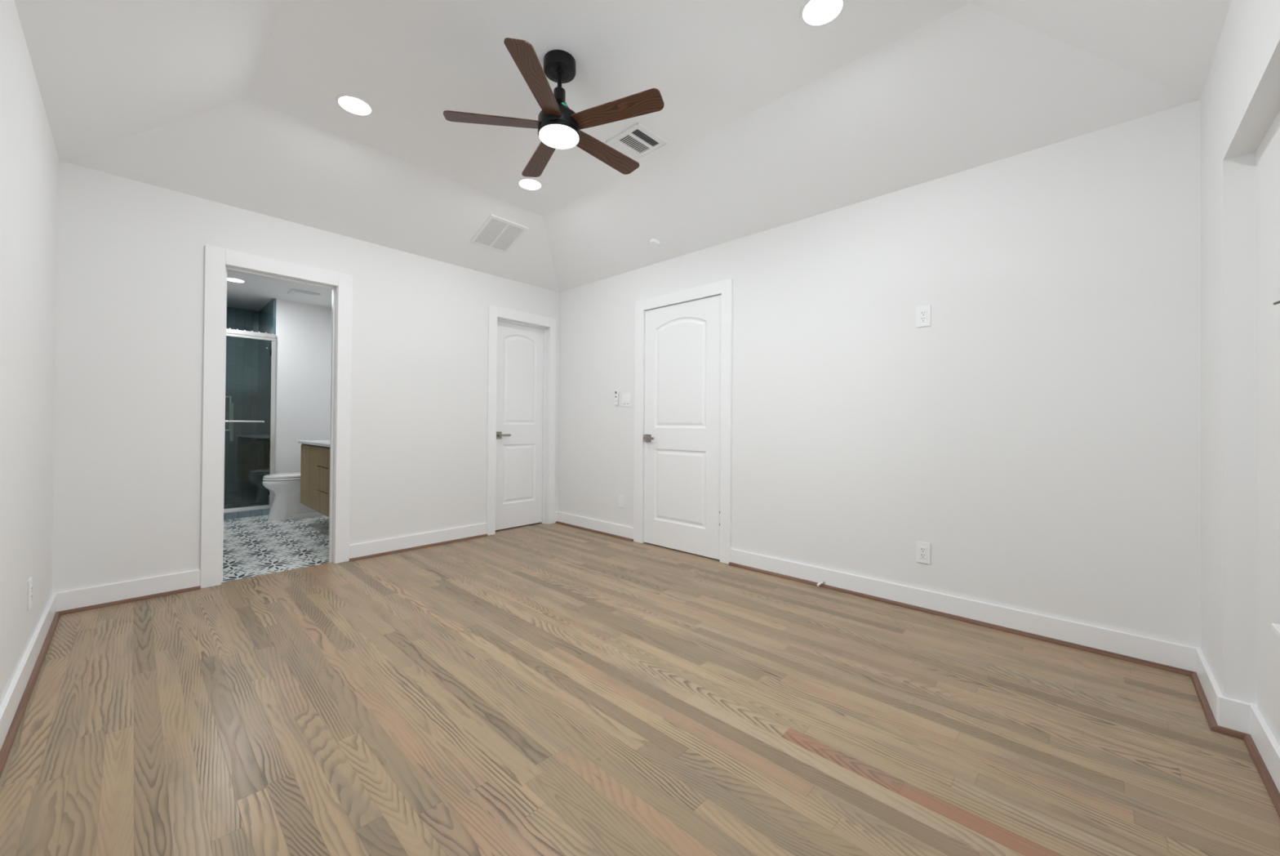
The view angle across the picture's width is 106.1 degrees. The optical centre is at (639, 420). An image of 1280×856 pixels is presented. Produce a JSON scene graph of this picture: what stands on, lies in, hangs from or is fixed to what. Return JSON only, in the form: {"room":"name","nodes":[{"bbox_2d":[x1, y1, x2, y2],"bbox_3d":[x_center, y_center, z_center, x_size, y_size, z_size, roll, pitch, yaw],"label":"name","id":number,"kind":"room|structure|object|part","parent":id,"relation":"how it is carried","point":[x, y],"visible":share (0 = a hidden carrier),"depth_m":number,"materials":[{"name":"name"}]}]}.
{"room":"empty bedroom","nodes":[
{"label":"empty bedroom","id":0,"kind":"room"},
{"bbox_2d":[0,0,59,703],"bbox_3d":[-1.508,-0.191,0.958,4.741,2.446,0.120,0,-1,43],"label":"wall","id":1,"kind":"structure","parent":0,"point":[29,162],"depth_m":1.81,"materials":[{"name":"white paint"}]},
{"bbox_2d":[0,592,56,750],"bbox_3d":[-1.546,0.974,1.070,4.351,0.118,0.016,0,-1,43],"label":"baseboard","id":2,"kind":"structure","parent":1,"relation":"attached to","point":[10,702],"depth_m":1.82,"materials":[{"name":"white paint"}]},
{"bbox_2d":[26,576,32,609],"bbox_3d":[-2.501,0.708,1.975,0.073,0.120,0.008,0,-1,43],"label":"wall outlet","id":3,"kind":"object","parent":1,"relation":"attached to","point":[30,580],"visible":1,"depth_m":1.95,"materials":[{"name":"white plastic"}]},
{"bbox_2d":[30,583,32,602],"bbox_3d":[-2.500,0.708,1.976,0.034,0.067,0.004,0,-1,43],"label":"receptacle","id":4,"kind":"object","parent":3,"relation":"attached to","point":[31,584],"depth_m":1.97,"materials":[{"name":"grey plastic"}]},
{"bbox_2d":[0,611,60,777],"bbox_3d":[-1.527,1.024,1.074,4.329,0.018,0.017,0,-1,43],"label":"trim","id":5,"kind":"structure","parent":1,"relation":"attached to","point":[7,744],"depth_m":1.76,"materials":[{"name":"red wood"}]},
{"bbox_2d":[223,306,258,505],"bbox_3d":[-5.288,-0.149,5.619,0.110,2.480,1.293,0,-1,42],"label":"wall","id":6,"kind":"structure","parent":0,"point":[242,353],"depth_m":5.95,"materials":[{"name":"teal tile"}]},
{"bbox_2d":[225,396,229,429],"bbox_3d":[-5.171,-0.093,5.795,0.011,0.403,0.348,0,-1,42],"label":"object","id":7,"kind":"structure","parent":6,"relation":"attached to","point":[226,397],"depth_m":5.90,"materials":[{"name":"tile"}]},
{"bbox_2d":[229,402,233,440],"bbox_3d":[-5.106,0.012,5.732,0.010,0.462,0.408,0,-1,42],"label":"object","id":8,"kind":"structure","parent":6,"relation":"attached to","point":[231,436],"depth_m":5.87,"materials":[{"name":"metal"}]},
{"bbox_2d":[222,502,331,582],"bbox_3d":[-3.767,1.054,4.557,3.595,0.060,1.870,0,-1,43],"label":"floor","id":9,"kind":"structure","parent":0,"point":[255,545],"depth_m":4.06,"materials":[{"name":"tile"}]},
{"bbox_2d":[262,471,324,519],"bbox_3d":[-3.731,0.667,5.322,0.429,0.765,0.714,0,-1,43],"label":"toilet","id":10,"kind":"object","parent":9,"relation":"on","point":[286,486],"visible":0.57,"depth_m":5.11,"materials":[{"name":"white ceramic"}]},
{"bbox_3d":[-3.786,0.618,5.249,0.372,0.023,0.522,0,-1,43],"label":"seat","id":11,"kind":"part","parent":10,"relation":"part of","materials":[{"name":"white ceramic"}]},
{"bbox_3d":[-3.784,0.587,5.251,0.368,0.030,0.518,0,-1,43],"label":"lid","id":12,"kind":"part","parent":10,"relation":"part of","materials":[{"name":"white ceramic"}]},
{"bbox_2d":[256,297,332,505],"bbox_3d":[-4.324,-0.139,5.993,1.044,2.480,0.580,0,-1,43],"label":"wall","id":13,"kind":"structure","parent":0,"point":[303,372],"depth_m":5.64,"materials":[{"name":"white paint"}]},
{"bbox_2d":[223,507,270,519],"bbox_3d":[-4.577,1.006,4.941,0.110,0.070,1.314,0,-1,42],"label":"shower curb","id":14,"kind":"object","parent":13,"relation":"attached to","point":[228,515],"depth_m":5.21,"materials":[{"name":"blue tile"}]},
{"bbox_2d":[223,328,275,512],"bbox_3d":[-4.552,-0.011,4.934,0.112,1.964,1.314,0,-1,42],"label":"shower door","id":15,"kind":"structure","parent":14,"relation":"on","point":[230,332],"depth_m":5.39,"materials":[{"name":"silver metal"}]},
{"bbox_2d":[225,395,231,430],"bbox_3d":[-5.136,-0.091,5.762,0.086,0.419,0.367,0,-1,42],"label":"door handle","id":16,"kind":"structure","parent":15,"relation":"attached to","point":[229,397],"depth_m":5.86,"materials":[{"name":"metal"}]},
{"bbox_3d":[-4.371,0.016,5.147,0.006,1.845,0.670,0,-1,42],"label":"glass panel","id":17,"kind":"part","parent":15,"relation":"part of","materials":[{"name":"clear glass"}]},
{"bbox_3d":[-4.562,-0.943,4.956,0.068,0.077,1.312,0,-1,42],"label":"header rail","id":18,"kind":"part","parent":15,"relation":"part of","materials":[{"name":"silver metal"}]},
{"bbox_2d":[52,160,559,592],"bbox_3d":[-2.038,0.338,3.861,0.120,3.426,3.620,0,-1,42],"label":"wall","id":19,"kind":"structure","parent":0,"point":[127,504],"depth_m":2.94,"materials":[{"name":"white paint"}]},
{"bbox_2d":[52,568,200,611],"bbox_3d":[-2.925,0.977,2.770,0.016,0.118,0.586,0,-1,42],"label":"baseboard","id":20,"kind":"structure","parent":19,"relation":"attached to","point":[97,594],"depth_m":2.75,"materials":[{"name":"white paint"}]},
{"bbox_2d":[57,585,200,614],"bbox_3d":[-2.908,1.027,2.764,0.017,0.018,0.569,0,-1,42],"label":"trim","id":21,"kind":"structure","parent":19,"relation":"attached to","point":[190,588],"depth_m":2.74,"materials":[{"name":"red wood"}]},
{"bbox_2d":[200,244,352,587],"bbox_3d":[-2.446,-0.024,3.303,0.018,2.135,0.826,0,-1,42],"label":"trim","id":22,"kind":"structure","parent":19,"relation":"attached to","point":[216,259],"depth_m":3.06,"materials":[{"name":"white paint"}]},
{"bbox_2d":[349,522,486,558],"bbox_3d":[-1.799,0.995,4.026,0.016,0.118,1.138,0,-1,42],"label":"baseboard","id":23,"kind":"structure","parent":19,"relation":"attached to","point":[363,548],"depth_m":3.95,"materials":[{"name":"white paint"}]},
{"bbox_2d":[349,533,487,561],"bbox_3d":[-1.787,1.045,4.014,0.017,0.018,1.138,0,-1,42],"label":"trim","id":24,"kind":"structure","parent":19,"relation":"attached to","point":[482,535],"depth_m":3.94,"materials":[{"name":"red wood"}]},
{"bbox_2d":[495,320,543,529],"bbox_3d":[-1.205,0.042,4.805,0.090,2.021,0.599,0,-1,42],"label":"door","id":25,"kind":"structure","parent":19,"relation":"in","point":[520,348],"depth_m":4.82,"materials":[{"name":"white paint"}]},
{"bbox_3d":[-1.322,0.139,4.647,0.057,0.068,0.140,0,-1,43],"label":"handle","id":26,"kind":"part","parent":25,"relation":"part of","materials":[{"name":"silver metal"}]},
{"bbox_2d":[486,304,556,535],"bbox_3d":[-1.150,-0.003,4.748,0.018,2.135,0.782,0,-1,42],"label":"trim","id":27,"kind":"structure","parent":19,"relation":"attached to","point":[494,312],"depth_m":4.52,"materials":[{"name":"white paint"}]},
{"bbox_2d":[554,511,556,523],"bbox_3d":[-0.882,1.010,5.049,0.017,0.118,0.047,0,-1,43],"label":"baseboard","id":28,"kind":"structure","parent":19,"relation":"attached to","point":[555,512],"depth_m":5.04,"materials":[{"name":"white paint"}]},
{"bbox_2d":[13,0,1231,311],"bbox_3d":[-1.623,-1.607,3.497,8.403,0.504,3.775,0,-1,43],"label":"ceiling","id":29,"kind":"structure","parent":0,"point":[768,119],"depth_m":2.42,"materials":[{"name":"white paint"}]},
{"bbox_2d":[226,276,245,282],"bbox_3d":[-3.990,-1.385,4.738,0.172,0.006,0.172,0,-1,43],"label":"recessed light","id":30,"kind":"object","parent":29,"relation":"in","point":[232,279],"visible":0.77,"depth_m":4.74,"materials":[{"name":"white plastic"}]},
{"bbox_2d":[287,288,319,298],"bbox_3d":[-3.645,-1.371,5.219,0.257,0.018,0.255,0,-1,43],"label":"exhaust fan","id":31,"kind":"object","parent":29,"relation":"attached to","point":[293,291],"visible":1,"depth_m":5.19,"materials":[{"name":"white paint"}]},
{"bbox_3d":[-3.645,-1.366,5.219,0.195,0.008,0.195,0,-1,43],"label":"grille panel","id":32,"kind":"part","parent":31,"relation":"part of","materials":[{"name":"white paint"}]},
{"bbox_2d":[335,93,373,115],"bbox_3d":[-1.541,-1.703,2.602,0.178,0.006,0.178,0,-1,43],"label":"recessed light","id":33,"kind":"object","parent":29,"relation":"in","point":[352,104],"visible":1,"depth_m":2.59,"materials":[{"name":"white plastic"}]},
{"bbox_2d":[469,214,528,253],"bbox_3d":[-1.182,-1.554,4.036,0.338,0.146,0.350,0,-1,42],"label":"ceiling vent","id":34,"kind":"object","parent":29,"relation":"in","point":[497,233],"visible":1,"depth_m":4.03,"materials":[{"name":"white metal"}]},
{"bbox_2d":[517,177,542,190],"bbox_3d":[-0.786,-1.691,3.444,0.178,0.006,0.178,0,-1,43],"label":"recessed light","id":35,"kind":"object","parent":29,"relation":"in","point":[529,184],"visible":1,"depth_m":3.44,"materials":[{"name":"white plastic"}]},
{"bbox_2d":[443,37,664,177],"bbox_3d":[-0.355,-1.511,2.303,0.999,0.376,0.966,0,-1,43],"label":"ceiling fan","id":36,"kind":"object","parent":29,"relation":"hanging from","point":[558,126],"visible":1,"depth_m":2.21,"materials":[{"name":"brown wood"}]},
{"bbox_3d":[-0.673,-1.392,2.232,0.450,0.006,0.111,1,12,-9],"label":"blade","id":37,"kind":"part","parent":36,"relation":"part of","materials":[{"name":"brown wood"}]},
{"bbox_3d":[-0.423,-1.392,1.983,0.111,0.006,0.450,12,1,8],"label":"blade","id":38,"kind":"part","parent":36,"relation":"part of","materials":[{"name":"brown wood"}]},
{"bbox_3d":[-0.519,-1.388,2.536,0.111,0.006,0.450,-13,6,-27],"label":"blade","id":39,"kind":"part","parent":36,"relation":"part of","materials":[{"name":"brown wood"}]},
{"bbox_3d":[-0.184,-1.386,2.494,0.111,0.006,0.450,-16,-11,41],"label":"blade","id":40,"kind":"part","parent":36,"relation":"part of","materials":[{"name":"brown wood"}]},
{"bbox_3d":[-0.111,-1.388,2.159,0.450,0.006,0.111,0,-13,23],"label":"blade","id":41,"kind":"part","parent":36,"relation":"part of","materials":[{"name":"brown wood"}]},
{"bbox_2d":[605,122,668,159],"bbox_3d":[-0.018,-1.686,2.919,0.271,0.010,0.263,0,-1,43],"label":"ceiling vent","id":42,"kind":"object","parent":29,"relation":"in","point":[637,141],"visible":1,"depth_m":2.91,"materials":[{"name":"white metal"}]},
{"bbox_2d":[649,238,660,248],"bbox_3d":[0.122,-1.430,3.886,0.087,0.057,0.090,1,-1,-42],"label":"smoke detector","id":43,"kind":"object","parent":29,"relation":"attached to","point":[654,242],"visible":1,"depth_m":3.86,"materials":[{"name":"white plastic"}]},
{"bbox_2d":[800,0,845,26],"bbox_3d":[0.750,-1.691,1.979,0.178,0.006,0.178,0,-1,43],"label":"recessed light","id":44,"kind":"object","parent":29,"relation":"in","point":[813,13],"visible":1,"depth_m":1.99,"materials":[{"name":"white plastic"}]},
{"bbox_2d":[0,522,1279,855],"bbox_3d":[-0.396,1.054,2.672,5.188,0.001,4.025,0,-1,43],"label":"floor","id":45,"kind":"structure","parent":0,"point":[537,688],"depth_m":1.66,"materials":[{"name":"brown wood"}]},
{"bbox_2d":[557,99,1200,647],"bbox_3d":[0.821,0.357,3.558,4.541,3.426,0.120,0,-1,43],"label":"wall","id":46,"kind":"structure","parent":0,"point":[1042,434],"depth_m":2.57,"materials":[{"name":"white paint"}]},
{"bbox_2d":[555,520,633,541],"bbox_3d":[-0.477,1.060,4.662,1.138,0.018,0.017,0,-1,43],"label":"trim","id":47,"kind":"structure","parent":46,"relation":"attached to","point":[557,522],"depth_m":4.60,"materials":[{"name":"red wood"}]},
{"bbox_2d":[556,511,633,538],"bbox_3d":[-0.465,1.010,4.674,1.138,0.118,0.016,0,-1,43],"label":"baseboard","id":48,"kind":"structure","parent":46,"relation":"attached to","point":[588,522],"depth_m":4.62,"materials":[{"name":"white paint"}]},
{"bbox_2d":[614,390,618,405],"bbox_3d":[-0.216,-0.209,4.452,0.050,0.143,0.022,0,-1,43],"label":"remote","id":49,"kind":"object","parent":46,"relation":"attached to","point":[616,400],"visible":1,"depth_m":4.44,"materials":[{"name":"white plastic"}]},
{"bbox_2d":[618,493,624,506],"bbox_3d":[-0.171,0.732,4.405,0.070,0.116,0.008,0,-1,43],"label":"wall plate","id":50,"kind":"object","parent":46,"relation":"attached to","point":[621,497],"visible":1,"depth_m":4.40,"materials":[{"name":"white plastic"}]},
{"bbox_2d":[622,392,631,406],"bbox_3d":[-0.126,-0.189,4.374,0.115,0.120,0.010,0,-1,43],"label":"light switch","id":51,"kind":"object","parent":46,"relation":"attached to","point":[626,397],"visible":1,"depth_m":4.37,"materials":[{"name":"white plastic"}]},
{"bbox_2d":[643,294,721,559],"bbox_3d":[0.326,0.047,3.937,0.827,2.024,0.090,0,-1,43],"label":"door","id":52,"kind":"structure","parent":46,"relation":"in","point":[682,436],"depth_m":3.92,"materials":[{"name":"white paint"}]},
{"bbox_3d":[0.079,0.151,4.145,0.140,0.068,0.056,0,-1,43],"label":"handle","id":53,"kind":"part","parent":52,"relation":"part of","materials":[{"name":"silver metal"}]},
{"bbox_2d":[633,278,732,564],"bbox_3d":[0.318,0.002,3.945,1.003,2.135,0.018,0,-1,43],"label":"trim","id":54,"kind":"structure","parent":46,"relation":"attached to","point":[724,287],"depth_m":3.68,"materials":[{"name":"white paint"}]},
{"bbox_2d":[816,579,825,586],"bbox_3d":[1.157,1.038,3.081,0.066,0.029,0.022,1,-1,-38],"label":"door stop","id":55,"kind":"object","parent":46,"relation":"attached to","point":[822,580],"visible":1,"depth_m":3.08,"materials":[{"name":"white plastic"}]},
{"bbox_2d":[915,540,930,564],"bbox_3d":[1.602,0.745,2.722,0.073,0.120,0.008,0,-1,43],"label":"wall outlet","id":56,"kind":"object","parent":46,"relation":"attached to","point":[922,548],"visible":1,"depth_m":2.72,"materials":[{"name":"white plastic"}]},
{"bbox_2d":[920,546,926,559],"bbox_3d":[1.601,0.745,2.721,0.034,0.067,0.004,0,-1,43],"label":"receptacle","id":57,"kind":"object","parent":56,"relation":"attached to","point":[922,548],"depth_m":2.72,"materials":[{"name":"grey plastic"}]},
{"bbox_2d":[915,304,930,327],"bbox_3d":[1.611,-0.594,2.734,0.073,0.120,0.008,0,-1,43],"label":"wall outlet","id":58,"kind":"object","parent":46,"relation":"attached to","point":[923,313],"visible":1,"depth_m":2.73,"materials":[{"name":"white plastic"}]},
{"bbox_2d":[920,309,926,322],"bbox_3d":[1.609,-0.594,2.733,0.034,0.067,0.004,0,-1,43],"label":"receptacle","id":59,"kind":"object","parent":58,"relation":"attached to","point":[922,312],"depth_m":2.73,"materials":[{"name":"grey plastic"}]},
{"bbox_2d":[728,561,1194,675],"bbox_3d":[1.492,1.060,2.794,2.284,0.018,0.017,0,-1,43],"label":"trim","id":60,"kind":"structure","parent":46,"relation":"attached to","point":[1124,657],"depth_m":2.48,"materials":[{"name":"red wood"}]},
{"bbox_2d":[729,547,1201,671],"bbox_3d":[1.511,1.010,2.799,2.304,0.118,0.016,0,-1,43],"label":"baseboard","id":61,"kind":"structure","parent":46,"relation":"attached to","point":[1148,648],"depth_m":2.48,"materials":[{"name":"white paint"}]},
{"bbox_2d":[1200,0,1279,744],"bbox_3d":[1.276,-0.162,0.724,0.220,2.426,3.615,0,-1,43],"label":"wall","id":62,"kind":"structure","parent":0,"point":[1240,99],"depth_m":1.63,"materials":[{"name":"white paint"}]},
{"bbox_2d":[1190,671,1217,728],"bbox_3d":[2.143,1.057,1.833,0.017,0.018,0.514,0,-1,43],"label":"trim","id":63,"kind":"structure","parent":62,"relation":"attached to","point":[1210,717],"depth_m":1.81,"materials":[{"name":"red wood"}]},
{"bbox_2d":[1195,646,1223,722],"bbox_3d":[2.174,1.008,1.841,0.016,0.118,0.501,0,-1,43],"label":"baseboard","id":64,"kind":"structure","parent":62,"relation":"attached to","point":[1211,687],"depth_m":1.81,"materials":[{"name":"white paint"}]},
{"bbox_2d":[1210,724,1248,739],"bbox_3d":[1.998,1.054,1.629,0.087,0.018,0.017,0,-1,43],"label":"trim","id":65,"kind":"structure","parent":62,"relation":"attached to","point":[1217,728],"depth_m":1.63,"materials":[{"name":"red wood"}]},
{"bbox_2d":[1217,694,1257,733],"bbox_3d":[2.023,1.005,1.628,0.090,0.118,0.016,0,-1,43],"label":"baseboard","id":66,"kind":"structure","parent":62,"relation":"attached to","point":[1232,713],"depth_m":1.63,"materials":[{"name":"white paint"}]},
{"bbox_2d":[1243,733,1279,817],"bbox_3d":[1.190,1.041,0.727,0.017,0.018,2.437,0,-1,43],"label":"trim","id":67,"kind":"structure","parent":62,"relation":"attached to","point":[1264,772],"depth_m":1.43,"materials":[{"name":"red wood"}]},
{"bbox_2d":[1249,702,1279,792],"bbox_3d":[1.209,0.992,0.724,0.016,0.118,2.457,0,-1,43],"label":"baseboard","id":68,"kind":"structure","parent":62,"relation":"attached to","point":[1263,736],"depth_m":1.47,"materials":[{"name":"white paint"}]},
{"bbox_2d":[1271,622,1279,637],"bbox_3d":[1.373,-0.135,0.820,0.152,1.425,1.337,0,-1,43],"label":"window sill","id":69,"kind":"structure","parent":62,"relation":"in","point":[1275,627],"depth_m":1.32,"materials":[{"name":"white paint"}]},
{"bbox_3d":[-2.834,-0.136,5.048,2.655,2.480,0.100,0,-1,43],"label":"wall","id":70,"kind":"structure","parent":0,"visible":0},
{"bbox_2d":[300,443,329,516],"bbox_3d":[-2.774,0.534,4.579,1.468,0.609,0.480,0,-1,43],"label":"bathroom vanity","id":71,"kind":"object","parent":70,"relation":"attached to","point":[314,459],"visible":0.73,"depth_m":4.48,"materials":[{"name":"brown wood"}]},
{"bbox_3d":[-3.393,0.539,4.853,0.164,0.593,0.016,0,-1,43],"label":"panel","id":72,"kind":"part","parent":71,"relation":"part of","materials":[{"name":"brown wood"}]},
{"bbox_3d":[-3.155,0.539,4.624,0.488,0.593,0.019,0,-1,43],"label":"cabinet door","id":73,"kind":"part","parent":71,"relation":"part of","materials":[{"name":"brown wood"}]},
{"bbox_2d":[297,440,329,447],"bbox_3d":[-2.777,0.170,4.576,1.511,0.118,0.498,0,-1,43],"label":"countertop","id":74,"kind":"structure","parent":71,"relation":"on","point":[318,442],"depth_m":4.54,"materials":[{"name":"white stone"}]},
{"bbox_3d":[-2.847,0.528,4.331,0.358,0.212,0.019,0,-1,43],"label":"drawer","id":75,"kind":"part","parent":71,"relation":"part of","materials":[{"name":"brown wood"}]},
{"bbox_3d":[-2.848,0.739,4.330,0.358,0.194,0.019,0,-1,43],"label":"drawer","id":76,"kind":"part","parent":71,"relation":"part of","materials":[{"name":"brown wood"}]},
{"bbox_3d":[-2.845,0.328,4.333,0.358,0.171,0.019,0,-1,43],"label":"drawer","id":77,"kind":"part","parent":71,"relation":"part of","materials":[{"name":"brown wood"}]},
{"bbox_3d":[-2.558,0.539,4.057,0.430,0.593,0.019,0,-1,43],"label":"cabinet door","id":78,"kind":"part","parent":71,"relation":"part of","materials":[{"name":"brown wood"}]}
]}

